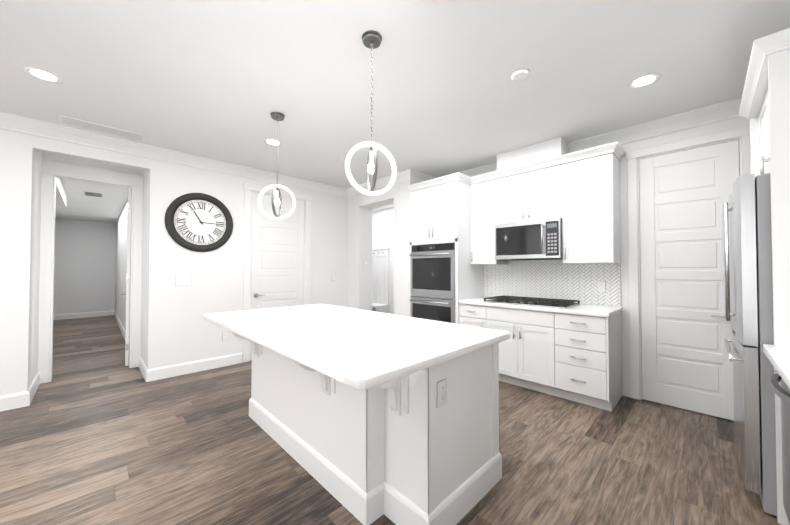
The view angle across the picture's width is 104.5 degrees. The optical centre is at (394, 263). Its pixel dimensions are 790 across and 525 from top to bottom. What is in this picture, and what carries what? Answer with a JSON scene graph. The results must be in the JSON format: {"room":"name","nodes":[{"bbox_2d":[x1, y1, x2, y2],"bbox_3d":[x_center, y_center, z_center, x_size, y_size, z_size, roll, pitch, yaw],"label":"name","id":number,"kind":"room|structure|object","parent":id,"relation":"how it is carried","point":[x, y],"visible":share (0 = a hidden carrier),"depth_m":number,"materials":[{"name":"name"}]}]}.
{"room":"kitchen","nodes":[
{"label":"kitchen","id":0,"kind":"room"},
{"bbox_2d":[53,177,130,330],"bbox_3d":[-6.207,0.044,6.076,1.440,2.740,6.420,1,-1,-45],"label":"wall","id":1,"kind":"structure","parent":0,"point":[90,265],"depth_m":8.04,"materials":[{"name":"paint"}]},
{"bbox_2d":[53,310,113,319],"bbox_3d":[-8.358,1.381,8.261,1.140,0.140,0.016,1,-1,-45],"label":"baseboard","id":2,"kind":"structure","parent":1,"relation":"attached to","point":[100,313],"depth_m":8.22,"materials":[{"name":"white wood"}]},
{"bbox_2d":[38,159,142,383],"bbox_3d":[-3.784,0.088,3.854,0.940,2.574,0.144,1,-1,-45],"label":"trim","id":3,"kind":"structure","parent":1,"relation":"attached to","point":[52,170],"depth_m":3.65,"materials":[{"name":"white wood"}]},
{"bbox_2d":[84,191,102,196],"bbox_3d":[-5.256,-1.213,5.336,0.240,0.011,0.400,1,-1,-45],"label":"air vent","id":4,"kind":"object","parent":1,"relation":"in","point":[89,193],"visible":1,"depth_m":5.33,"materials":[{"name":"white metal"}]},
{"bbox_2d":[114,310,125,339],"bbox_3d":[-6.041,1.355,6.729,0.016,0.140,5.450,1,-1,-45],"label":"baseboard","id":5,"kind":"structure","parent":1,"relation":"attached to","point":[120,325],"depth_m":6.55,"materials":[{"name":"white wood"}]},
{"bbox_2d":[121,188,130,365],"bbox_3d":[-3.837,0.177,4.379,0.104,2.400,0.685,1,-1,-45],"label":"hall door","id":6,"kind":"structure","parent":1,"relation":"in","point":[127,293],"depth_m":4.13,"materials":[{"name":"white wood"}]},
{"bbox_2d":[0,129,347,395],"bbox_3d":[-3.532,-0.008,3.027,7.370,2.740,0.120,1,-1,-45],"label":"wall","id":7,"kind":"structure","parent":0,"point":[176,328],"depth_m":3.65,"materials":[{"name":"paint"}]},
{"bbox_2d":[0,389,31,411],"bbox_3d":[-4.808,1.268,1.654,3.656,0.140,0.016,1,-1,-45],"label":"baseboard","id":8,"kind":"structure","parent":7,"relation":"attached to","point":[15,400],"depth_m":2.87,"materials":[{"name":"white wood"}]},
{"bbox_2d":[28,372,39,398],"bbox_3d":[-3.800,1.294,3.225,0.016,0.140,0.750,1,-1,-45],"label":"baseboard","id":9,"kind":"structure","parent":7,"relation":"attached to","point":[35,384],"depth_m":3.23,"materials":[{"name":"white wood"}]},
{"bbox_2d":[139,356,146,378],"bbox_3d":[-3.170,1.305,3.845,0.016,0.140,0.750,1,-1,-45],"label":"baseboard","id":10,"kind":"structure","parent":7,"relation":"attached to","point":[142,366],"depth_m":3.82,"materials":[{"name":"white wood"}]},
{"bbox_2d":[0,111,347,196],"bbox_3d":[-3.452,-1.315,2.969,7.370,0.128,0.105,1,-1,-45],"label":"crown molding","id":11,"kind":"structure","parent":7,"relation":"attached to","point":[11,122],"depth_m":3.53,"materials":[{"name":"white"}]},
{"bbox_2d":[145,353,242,381],"bbox_3d":[-2.511,1.306,3.913,1.051,0.140,0.016,1,-1,-45],"label":"baseboard","id":12,"kind":"structure","parent":7,"relation":"attached to","point":[164,372],"depth_m":3.85,"materials":[{"name":"white wood"}]},
{"bbox_2d":[165,193,232,251],"bbox_3d":[-2.491,-0.532,3.939,0.760,0.760,0.050,1,-1,-45],"label":"clock","id":13,"kind":"object","parent":7,"relation":"attached to","point":[199,222],"visible":1,"depth_m":3.92,"materials":[{"name":"grey"}]},
{"bbox_2d":[222,331,228,340],"bbox_3d":[-2.291,0.981,4.138,0.080,0.123,0.011,1,-1,-45],"label":"electrical outlet","id":14,"kind":"object","parent":7,"relation":"attached to","point":[225,336],"visible":1,"depth_m":4.13,"materials":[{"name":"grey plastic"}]},
{"bbox_2d":[243,183,311,362],"bbox_3d":[-1.791,0.125,4.699,1.064,2.529,0.174,1,-1,-45],"label":"door","id":15,"kind":"structure","parent":7,"relation":"in","point":[277,264],"depth_m":4.64,"materials":[{"name":"white wood"}]},
{"bbox_2d":[348,180,416,316],"bbox_3d":[-0.808,0.039,5.748,0.330,2.740,3.260,1,-1,-45],"label":"wall","id":16,"kind":"structure","parent":0,"point":[369,230],"depth_m":4.85,"materials":[{"name":"paint"}]},
{"bbox_2d":[348,168,415,196],"bbox_3d":[-0.282,-1.281,4.925,0.105,0.128,1.525,1,-1,-45],"label":"crown molding","id":17,"kind":"structure","parent":16,"relation":"attached to","point":[409,174],"depth_m":4.73,"materials":[{"name":"white"}]},
{"bbox_2d":[0,315,780,524],"bbox_3d":[-3.256,1.409,4.312,9.600,0.050,13.600,1,-1,-45],"label":"floor","id":18,"kind":"structure","parent":0,"point":[97,431],"depth_m":2.10,"materials":[{"name":"brown wood"}]},
{"bbox_2d":[224,328,504,524],"bbox_3d":[-0.378,0.911,2.270,1.088,0.876,1.963,1,-1,-45],"label":"kitchen island","id":19,"kind":"object","parent":18,"relation":"on","point":[365,417],"depth_m":1.65,"materials":[{"name":"white wood"}]},
{"bbox_2d":[203,304,509,391],"bbox_3d":[-0.478,0.453,2.296,1.190,0.040,2.235,1,-1,-45],"label":"island countertop","id":20,"kind":"structure","parent":19,"relation":"on","point":[363,350],"depth_m":1.74,"materials":[{"name":"white stone"}]},
{"bbox_2d":[372,248,389,313],"bbox_3d":[-0.489,0.528,7.203,0.420,1.809,0.610,1,-1,-45],"label":"bench","id":21,"kind":"object","parent":18,"relation":"on","point":[380,279],"visible":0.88,"depth_m":7.30,"materials":[{"name":"white"}]},
{"bbox_2d":[407,173,486,323],"bbox_3d":[0.720,0.125,4.376,0.669,2.520,0.825,1,-1,-45],"label":"tall cabinet","id":22,"kind":"object","parent":18,"relation":"on","point":[442,274],"depth_m":4.08,"materials":[{"name":"white wood"}]},
{"bbox_2d":[459,305,490,328],"bbox_3d":[1.183,0.939,3.936,0.607,0.876,0.433,1,-1,-45],"label":"base cabinet","id":23,"kind":"object","parent":18,"relation":"on","point":[470,315],"depth_m":3.71,"materials":[{"name":"white wood"}]},
{"bbox_2d":[491,305,554,395],"bbox_3d":[1.537,0.933,3.576,0.607,0.876,0.809,1,-1,-45],"label":"base cabinet","id":24,"kind":"object","parent":18,"relation":"on","point":[526,359],"depth_m":3.28,"materials":[{"name":"white wood"}]},
{"bbox_2d":[555,313,621,411],"bbox_3d":[1.959,0.926,3.147,0.607,0.876,0.514,1,-1,-45],"label":"base cabinet","id":25,"kind":"object","parent":18,"relation":"on","point":[588,350],"depth_m":2.91,"materials":[{"name":"white wood"}]},
{"bbox_2d":[459,297,622,316],"bbox_3d":[1.581,0.474,3.521,0.633,0.040,1.590,1,-1,-45],"label":"countertop","id":26,"kind":"structure","parent":25,"relation":"on","point":[499,302],"depth_m":3.22,"materials":[{"name":"white stone"}]},
{"bbox_2d":[723,28,789,524],"bbox_3d":[2.500,0.080,1.763,1.094,2.519,0.816,1,-1,-45],"label":"tall cabinet","id":27,"kind":"object","parent":18,"relation":"on","point":[757,237],"visible":1,"depth_m":1.65,"materials":[{"name":"white wood"}]},
{"bbox_2d":[763,344,789,523],"bbox_3d":[0.438,0.845,-0.359,4.902,0.915,0.699,1,-1,-45],"label":"base cabinet","id":28,"kind":"object","parent":18,"relation":"on","point":[778,357],"depth_m":1.44,"materials":[{"name":"silver metal"}]},
{"bbox_2d":[0,0,789,211],"bbox_3d":[-3.256,-1.405,4.361,9.600,0.100,13.600,1,-1,-45],"label":"ceiling","id":29,"kind":"structure","parent":0,"point":[221,80],"depth_m":2.21,"materials":[{"name":"paint"}]},
{"bbox_2d":[23,66,62,83],"bbox_3d":[-2.587,-1.388,2.255,0.196,0.007,0.196,1,-1,-45],"label":"recessed light","id":30,"kind":"object","parent":29,"relation":"in","point":[43,74],"visible":1,"depth_m":2.24,"materials":[{"name":"white plastic"}]},
{"bbox_2d":[57,114,143,140],"bbox_3d":[-2.962,-1.370,3.106,0.620,0.013,0.200,1,-1,-45],"label":"ceiling vent","id":31,"kind":"object","parent":29,"relation":"in","point":[96,127],"visible":1,"depth_m":3.07,"materials":[{"name":"white metal"}]},
{"bbox_2d":[264,138,281,145],"bbox_3d":[-1.375,-1.367,3.446,0.196,0.007,0.196,1,-1,-45],"label":"recessed light","id":32,"kind":"object","parent":29,"relation":"in","point":[270,141],"visible":0.96,"depth_m":3.44,"materials":[{"name":"white"}]},
{"bbox_2d":[258,112,295,219],"bbox_3d":[-1.090,-0.892,2.835,0.293,0.980,0.217,1,-1,-45],"label":"pendant light","id":33,"kind":"object","parent":29,"relation":"hanging from","point":[277,116],"visible":1,"depth_m":2.82,"materials":[{"name":"silver metal"}]},
{"bbox_2d":[345,30,396,195],"bbox_3d":[-0.143,-0.908,1.887,0.313,0.980,0.238,1,-1,-45],"label":"pendant light","id":34,"kind":"object","parent":29,"relation":"hanging from","point":[371,39],"visible":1,"depth_m":1.87,"materials":[{"name":"silver metal"}]},
{"bbox_2d":[511,67,529,80],"bbox_3d":[0.913,-1.377,2.232,0.130,0.030,0.130,1,-1,-45],"label":"smoke detector","id":35,"kind":"object","parent":29,"relation":"attached to","point":[520,74],"visible":0.98,"depth_m":2.20,"materials":[{"name":"white plastic"}]},
{"bbox_2d":[628,73,660,88],"bbox_3d":[1.890,-1.386,2.324,0.196,0.007,0.196,1,-1,-45],"label":"recessed light","id":36,"kind":"object","parent":29,"relation":"in","point":[644,80],"visible":1,"depth_m":2.31,"materials":[{"name":"white plastic"}]},
{"bbox_2d":[497,116,749,396],"bbox_3d":[2.014,-0.002,3.390,0.455,2.740,4.060,1,-1,-45],"label":"wall","id":37,"kind":"structure","parent":0,"point":[555,147],"depth_m":3.17,"materials":[{"name":"paint"}]},
{"bbox_2d":[414,171,435,182],"bbox_3d":[0.443,-1.286,4.641,0.510,0.128,0.105,1,-1,-45],"label":"crown molding","id":38,"kind":"structure","parent":37,"relation":"attached to","point":[420,177],"depth_m":4.60,"materials":[{"name":"white"}]},
{"bbox_2d":[471,169,514,264],"bbox_3d":[1.278,-0.567,4.054,0.342,1.148,0.433,1,-1,-45],"label":"upper cabinet","id":39,"kind":"object","parent":37,"relation":"attached to","point":[486,189],"depth_m":3.94,"materials":[{"name":"white wood"}]},
{"bbox_2d":[491,217,562,260],"bbox_3d":[1.631,-0.269,3.648,0.401,0.431,0.744,1,-1,-45],"label":"microwave","id":40,"kind":"object","parent":37,"relation":"attached to","point":[527,256],"depth_m":3.49,"materials":[{"name":"silver metal"}]},
{"bbox_2d":[503,155,562,220],"bbox_3d":[1.652,-0.818,3.678,0.342,0.660,0.750,1,-1,-45],"label":"upper cabinet","id":41,"kind":"object","parent":37,"relation":"attached to","point":[533,189],"depth_m":3.50,"materials":[{"name":"white wood"}]},
{"bbox_2d":[555,142,622,264],"bbox_3d":[2.054,-0.581,3.266,0.342,1.148,0.514,1,-1,-45],"label":"upper cabinet","id":42,"kind":"object","parent":37,"relation":"attached to","point":[591,177],"depth_m":3.11,"materials":[{"name":"white wood"}]},
{"bbox_2d":[436,97,741,177],"bbox_3d":[1.973,-1.305,3.533,0.105,0.128,3.830,1,-1,-45],"label":"crown molding","id":43,"kind":"structure","parent":37,"relation":"attached to","point":[716,112],"depth_m":2.95,"materials":[{"name":"white"}]},
{"bbox_2d":[626,125,750,420],"bbox_3d":[2.729,0.101,2.861,0.174,2.514,0.884,1,-1,-45],"label":"pantry door","id":44,"kind":"structure","parent":37,"relation":"in","point":[679,193],"depth_m":2.86,"materials":[{"name":"white wood"}]}
]}

